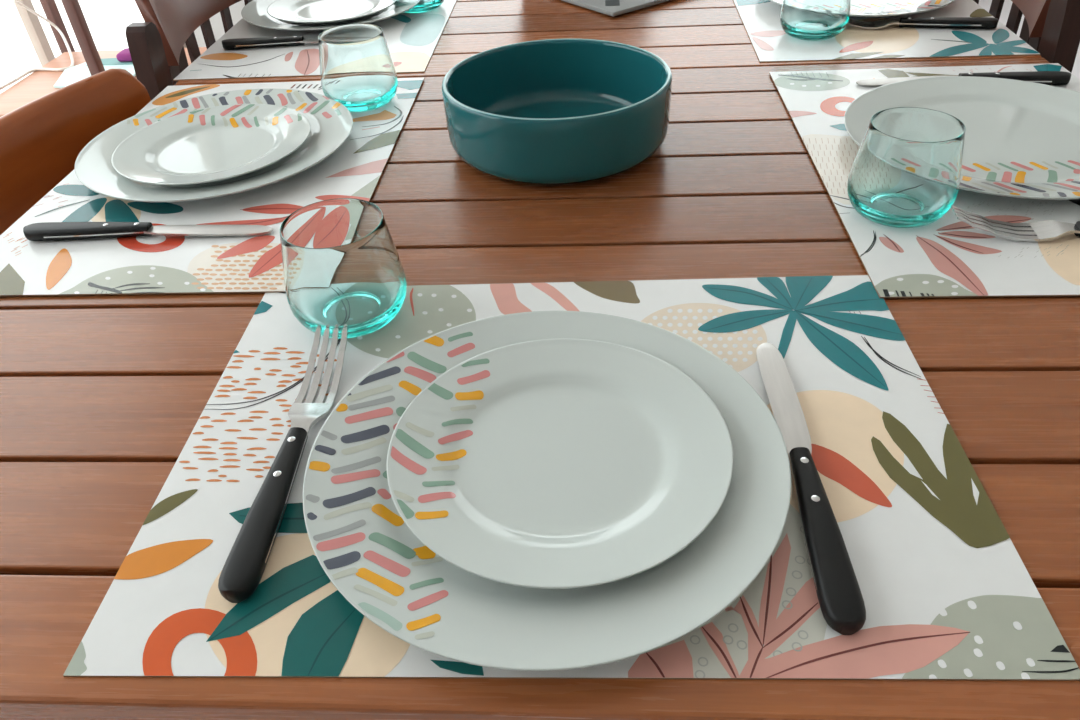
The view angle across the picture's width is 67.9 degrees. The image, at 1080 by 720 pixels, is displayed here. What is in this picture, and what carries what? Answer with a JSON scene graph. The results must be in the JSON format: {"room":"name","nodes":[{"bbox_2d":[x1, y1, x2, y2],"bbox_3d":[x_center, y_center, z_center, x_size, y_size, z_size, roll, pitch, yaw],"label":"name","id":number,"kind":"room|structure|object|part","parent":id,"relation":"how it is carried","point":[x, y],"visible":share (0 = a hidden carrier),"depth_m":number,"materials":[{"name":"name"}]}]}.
{"room":"dining room","nodes":[
{"label":"dining room","id":0,"kind":"room"},
{"bbox_2d":[194,0,244,46],"bbox_3d":[-1.484,-0.760,0.590,0.100,2.750,6.100,0,39,4],"label":"wall","id":1,"kind":"structure","parent":0,"point":[235,9],"depth_m":3.15,"materials":[{"name":"white paint"}]},
{"bbox_2d":[14,0,186,65],"bbox_3d":[-1.448,-0.843,1.049,0.050,2.300,3.320,0,39,4],"label":"door","id":2,"kind":"structure","parent":1,"relation":"in","point":[31,22],"depth_m":2.21,"materials":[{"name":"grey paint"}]},
{"bbox_3d":[-1.397,-1.472,1.841,0.020,2.200,0.035,0,39,4],"label":"post","id":3,"kind":"part","parent":2,"relation":"part of","materials":[{"name":"brown wood"}]},
{"bbox_2d":[978,0,1079,78],"bbox_3d":[0.710,0.333,1.337,4.360,0.100,6.300,0,39,4],"label":"floor","id":4,"kind":"structure","parent":0,"point":[985,4],"depth_m":3.34,"materials":[{"name":"tile"}]},
{"bbox_2d":[0,68,150,234],"bbox_3d":[-0.365,0.113,0.984,0.494,0.790,0.484,0,39,4],"label":"dining chair","id":5,"kind":"object","parent":4,"relation":"on","point":[42,139],"visible":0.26,"depth_m":0.86,"materials":[{"name":"brown leather"}]},
{"bbox_2d":[61,0,104,75],"bbox_3d":[-0.930,-0.830,1.471,0.224,1.700,0.224,0,39,4],"label":"stand","id":6,"kind":"object","parent":4,"relation":"on","point":[73,10],"visible":0.02,"depth_m":1.61,"materials":[{"name":"brown wood"}]},
{"bbox_2d":[0,47,206,116],"bbox_3d":[-0.787,-0.505,2.054,0.935,0.450,0.430,0,39,4],"label":"bench","id":7,"kind":"object","parent":4,"relation":"on","point":[38,84],"visible":0.16,"depth_m":1.93,"materials":[{"name":"brown wood"}]},
{"bbox_2d":[0,0,73,89],"bbox_3d":[-1.237,-0.786,1.961,0.132,0.149,0.364,0,39,4],"label":"power cord","id":8,"kind":"object","parent":7,"relation":"on","point":[15,1],"visible":0.99,"depth_m":2.00,"materials":[{"name":"white plastic"}]},
{"bbox_2d":[54,58,135,87],"bbox_3d":[-1.069,-0.695,1.944,0.210,0.006,0.220,0,39,4],"label":"magazine","id":9,"kind":"object","parent":7,"relation":"on","point":[71,75],"visible":0.36,"depth_m":1.96,"materials":[{"name":"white paper"}]},
{"bbox_2d":[116,48,131,61],"bbox_3d":[-1.020,-0.763,2.005,0.060,0.020,0.055,0,39,4],"label":"purse","id":10,"kind":"object","parent":9,"relation":"on","point":[124,55],"visible":0.49,"depth_m":1.98,"materials":[{"name":"purple fabric"}]},
{"bbox_2d":[125,0,251,99],"bbox_3d":[-0.304,-0.259,1.353,0.447,0.900,0.476,0,39,4],"label":"slatted chair","id":11,"kind":"object","parent":4,"relation":"on","point":[155,45],"visible":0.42,"depth_m":1.03,"materials":[{"name":"brown wood"}]},
{"bbox_3d":[-0.493,-0.088,1.223,0.084,0.814,0.040,0,39,4],"label":"leg","id":12,"kind":"part","parent":11,"relation":"part of","materials":[{"name":"brown wood"}]},
{"bbox_3d":[-0.494,-0.551,1.129,0.070,0.148,0.364,0,39,4],"label":"rail","id":13,"kind":"part","parent":11,"relation":"part of","materials":[{"name":"red wood"}]},
{"bbox_2d":[0,0,1079,719],"bbox_3d":[0.075,0.022,1.094,1.024,0.750,1.337,0,39,4],"label":"dining table","id":14,"kind":"object","parent":4,"relation":"on","point":[101,396],"visible":0.28,"depth_m":0.53,"materials":[{"name":"brown wood"}]},
{"bbox_2d":[0,78,423,295],"bbox_3d":[-0.305,-0.192,0.787,0.315,0.002,0.450,0,39,4],"label":"placemat","id":15,"kind":"object","parent":14,"relation":"on","point":[153,264],"visible":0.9,"depth_m":0.69,"materials":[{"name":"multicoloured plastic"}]},
{"bbox_2d":[23,222,272,240],"bbox_3d":[-0.332,-0.111,0.678,0.213,0.012,0.019,-1,39,3],"label":"knife","id":16,"kind":"object","parent":15,"relation":"on","point":[45,231],"visible":1,"depth_m":0.68,"materials":[{"name":"metal"}]},
{"bbox_3d":[-0.280,-0.110,0.676,0.108,0.006,0.018,-1,39,3],"label":"blade","id":17,"kind":"part","parent":16,"relation":"part of","materials":[{"name":"metal"}]},
{"bbox_2d":[74,89,352,201],"bbox_3d":[-0.320,-0.215,0.803,0.265,0.016,0.265,0,39,4],"label":"dinner plate","id":18,"kind":"object","parent":15,"relation":"on","point":[331,122],"visible":0.6,"depth_m":0.79,"materials":[{"name":"white ceramic"}]},
{"bbox_2d":[112,104,310,184],"bbox_3d":[-0.318,-0.209,0.785,0.186,0.014,0.186,0,39,4],"label":"plate","id":19,"kind":"object","parent":18,"relation":"on","point":[216,143],"visible":1,"depth_m":0.79,"materials":[{"name":"white ceramic"}]},
{"bbox_2d":[318,24,397,111],"bbox_3d":[-0.199,-0.317,0.874,0.083,0.075,0.083,0,39,4],"label":"tumbler","id":20,"kind":"object","parent":15,"relation":"on","point":[358,72],"visible":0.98,"depth_m":0.85,"materials":[{"name":"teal glass"}]},
{"bbox_2d":[173,0,456,80],"bbox_3d":[-0.287,-0.490,1.157,0.315,0.002,0.450,0,39,4],"label":"placemat","id":21,"kind":"object","parent":14,"relation":"on","point":[412,39],"visible":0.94,"depth_m":1.05,"materials":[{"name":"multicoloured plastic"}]},
{"bbox_2d":[222,36,317,49],"bbox_3d":[-0.318,-0.427,1.071,0.213,0.012,0.019,-2,39,2],"label":"knife","id":22,"kind":"object","parent":21,"relation":"on","point":[261,42],"visible":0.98,"depth_m":1.07,"materials":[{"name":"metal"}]},
{"bbox_3d":[-0.266,-0.427,1.071,0.108,0.006,0.018,-2,39,2],"label":"blade","id":23,"kind":"part","parent":22,"relation":"part of","materials":[{"name":"metal"}]},
{"bbox_2d":[241,0,416,30],"bbox_3d":[-0.302,-0.520,1.182,0.264,0.016,0.264,0,39,4],"label":"dinner plate","id":24,"kind":"object","parent":21,"relation":"on","point":[255,12],"visible":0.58,"depth_m":1.13,"materials":[{"name":"white ceramic"}]},
{"bbox_2d":[267,0,395,22],"bbox_3d":[-0.298,-0.510,1.159,0.186,0.014,0.186,0,39,4],"label":"plate","id":25,"kind":"object","parent":24,"relation":"on","point":[297,11],"visible":1,"depth_m":1.15,"materials":[{"name":"white ceramic"}]},
{"bbox_2d":[394,0,443,12],"bbox_3d":[-0.180,-0.552,1.165,0.083,0.075,0.083,0,39,4],"label":"tumbler","id":26,"kind":"object","parent":21,"relation":"on","point":[422,5],"visible":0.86,"depth_m":1.15,"materials":[{"name":"teal glass"}]},
{"bbox_2d":[442,38,671,183],"bbox_3d":[0.017,-0.241,0.772,0.220,0.069,0.220,0,39,4],"label":"serving bowl","id":27,"kind":"object","parent":14,"relation":"on","point":[567,110],"visible":1,"depth_m":0.75,"materials":[{"name":"teal ceramic"}]},
{"bbox_2d":[63,275,1079,680],"bbox_3d":[0.012,0.041,0.476,0.450,0.002,0.315,-1,39,3],"label":"placemat","id":28,"kind":"object","parent":14,"relation":"on","point":[947,592],"visible":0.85,"depth_m":0.41,"materials":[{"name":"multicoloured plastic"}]},
{"bbox_2d":[218,326,347,602],"bbox_3d":[-0.143,0.047,0.464,0.025,0.019,0.204,0,39,4],"label":"fork","id":29,"kind":"object","parent":28,"relation":"on","point":[241,574],"visible":1,"depth_m":0.44,"materials":[{"name":"black plastic"}]},
{"bbox_2d":[280,198,406,337],"bbox_3d":[-0.136,-0.062,0.554,0.083,0.075,0.083,0,39,4],"label":"tumbler","id":30,"kind":"object","parent":28,"relation":"on","point":[343,267],"visible":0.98,"depth_m":0.53,"materials":[{"name":"teal glass"}]},
{"bbox_2d":[303,311,790,670],"bbox_3d":[0.003,0.055,0.445,0.261,0.016,0.261,0,39,4],"label":"dinner plate","id":31,"kind":"object","parent":28,"relation":"on","point":[357,533],"visible":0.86,"depth_m":0.40,"materials":[{"name":"white ceramic"}]},
{"bbox_2d":[387,339,732,588],"bbox_3d":[0.010,0.051,0.441,0.186,0.014,0.186,0,39,4],"label":"plate","id":32,"kind":"object","parent":31,"relation":"on","point":[545,463],"visible":1,"depth_m":0.43,"materials":[{"name":"white ceramic"}]},
{"bbox_2d":[757,343,865,634],"bbox_3d":[0.143,0.053,0.441,0.019,0.012,0.213,0,39,4],"label":"knife","id":33,"kind":"object","parent":28,"relation":"on","point":[839,595],"visible":1,"depth_m":0.40,"materials":[{"name":"black plastic"}]},
{"bbox_3d":[0.146,0.022,0.482,0.018,0.006,0.108,0,39,4],"label":"blade","id":34,"kind":"part","parent":33,"relation":"part of","materials":[{"name":"metal"}]},
{"bbox_2d":[562,0,669,16],"bbox_3d":[0.133,-0.673,1.196,0.300,0.198,0.276,-27,44,-26],"label":"laptop","id":35,"kind":"object","parent":14,"relation":"on","point":[612,8],"visible":1,"depth_m":1.13,"materials":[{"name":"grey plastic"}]},
{"bbox_2d":[733,0,1039,61],"bbox_3d":[0.430,-0.492,1.104,0.315,0.002,0.450,0,39,5],"label":"placemat","id":36,"kind":"object","parent":14,"relation":"on","point":[760,19],"visible":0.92,"depth_m":0.98,"materials":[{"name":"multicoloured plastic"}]},
{"bbox_2d":[780,0,850,40],"bbox_3d":[0.340,-0.440,0.986,0.083,0.075,0.083,0,39,4],"label":"tumbler","id":37,"kind":"object","parent":36,"relation":"on","point":[812,20],"visible":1,"depth_m":0.97,"materials":[{"name":"teal glass"}]},
{"bbox_2d":[770,0,954,16],"bbox_3d":[0.435,-0.508,1.110,0.264,0.016,0.264,0,39,4],"label":"dinner plate","id":38,"kind":"object","parent":36,"relation":"on","point":[860,8],"visible":0.66,"depth_m":1.05,"materials":[{"name":"white ceramic"}]},
{"bbox_2d":[847,17,998,28],"bbox_3d":[0.464,-0.427,1.005,0.204,0.019,0.025,5,40,10],"label":"fork","id":39,"kind":"object","parent":36,"relation":"on","point":[934,22],"visible":0.84,"depth_m":1.00,"materials":[{"name":"black plastic"}]},
{"bbox_2d":[769,63,1079,297],"bbox_3d":[0.406,-0.186,0.725,0.315,0.002,0.450,0,39,4],"label":"placemat","id":40,"kind":"object","parent":14,"relation":"on","point":[947,257],"visible":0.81,"depth_m":0.62,"materials":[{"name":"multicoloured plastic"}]},
{"bbox_2d":[847,107,965,227],"bbox_3d":[0.287,-0.150,0.629,0.084,0.074,0.084,0,39,4],"label":"tumbler","id":41,"kind":"object","parent":40,"relation":"on","point":[905,172],"visible":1,"depth_m":0.61,"materials":[{"name":"teal glass"}]},
{"bbox_2d":[844,76,1079,199],"bbox_3d":[0.416,-0.203,0.732,0.266,0.016,0.266,0,39,4],"label":"dinner plate","id":42,"kind":"object","parent":40,"relation":"on","point":[1022,138],"visible":0.73,"depth_m":0.75,"materials":[{"name":"white ceramic"}]},
{"bbox_2d":[856,71,1070,84],"bbox_3d":[0.447,-0.299,0.851,0.213,0.012,0.019,2,39,7],"label":"knife","id":43,"kind":"object","parent":40,"relation":"on","point":[1043,77],"visible":0.58,"depth_m":0.84,"materials":[{"name":"metal"}]},
{"bbox_3d":[0.396,-0.299,0.859,0.108,0.006,0.018,2,39,7],"label":"blade","id":44,"kind":"part","parent":43,"relation":"part of","materials":[{"name":"metal"}]},
{"bbox_2d":[951,205,1079,241],"bbox_3d":[0.417,-0.102,0.603,0.204,0.019,0.025,2,39,7],"label":"fork","id":45,"kind":"object","parent":40,"relation":"on","point":[1046,230],"visible":1,"depth_m":0.61,"materials":[{"name":"silver metal"}]},
{"bbox_2d":[973,0,1079,72],"bbox_3d":[0.472,-0.265,1.299,0.447,0.900,0.476,0,39,4],"label":"slatted chair","id":46,"kind":"object","parent":4,"relation":"on","point":[1050,27],"visible":0.18,"depth_m":0.93,"materials":[{"name":"brown wood"}]},
{"bbox_3d":[0.625,-0.558,1.051,0.070,0.148,0.364,0,39,4],"label":"rail","id":47,"kind":"part","parent":46,"relation":"part of","materials":[{"name":"red wood"}]},
{"bbox_3d":[0.644,-0.095,1.144,0.084,0.814,0.040,0,39,4],"label":"leg","id":48,"kind":"part","parent":46,"relation":"part of","materials":[{"name":"brown wood"}]},
{"label":"outside","id":49,"kind":"structure","parent":0,"visible":0},
{"bbox_2d":[0,0,144,93],"bbox_3d":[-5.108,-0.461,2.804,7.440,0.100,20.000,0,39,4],"label":"window","id":50,"kind":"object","parent":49,"point":[107,21],"depth_m":3.95,"materials":[{"name":"white glass"}]}
]}

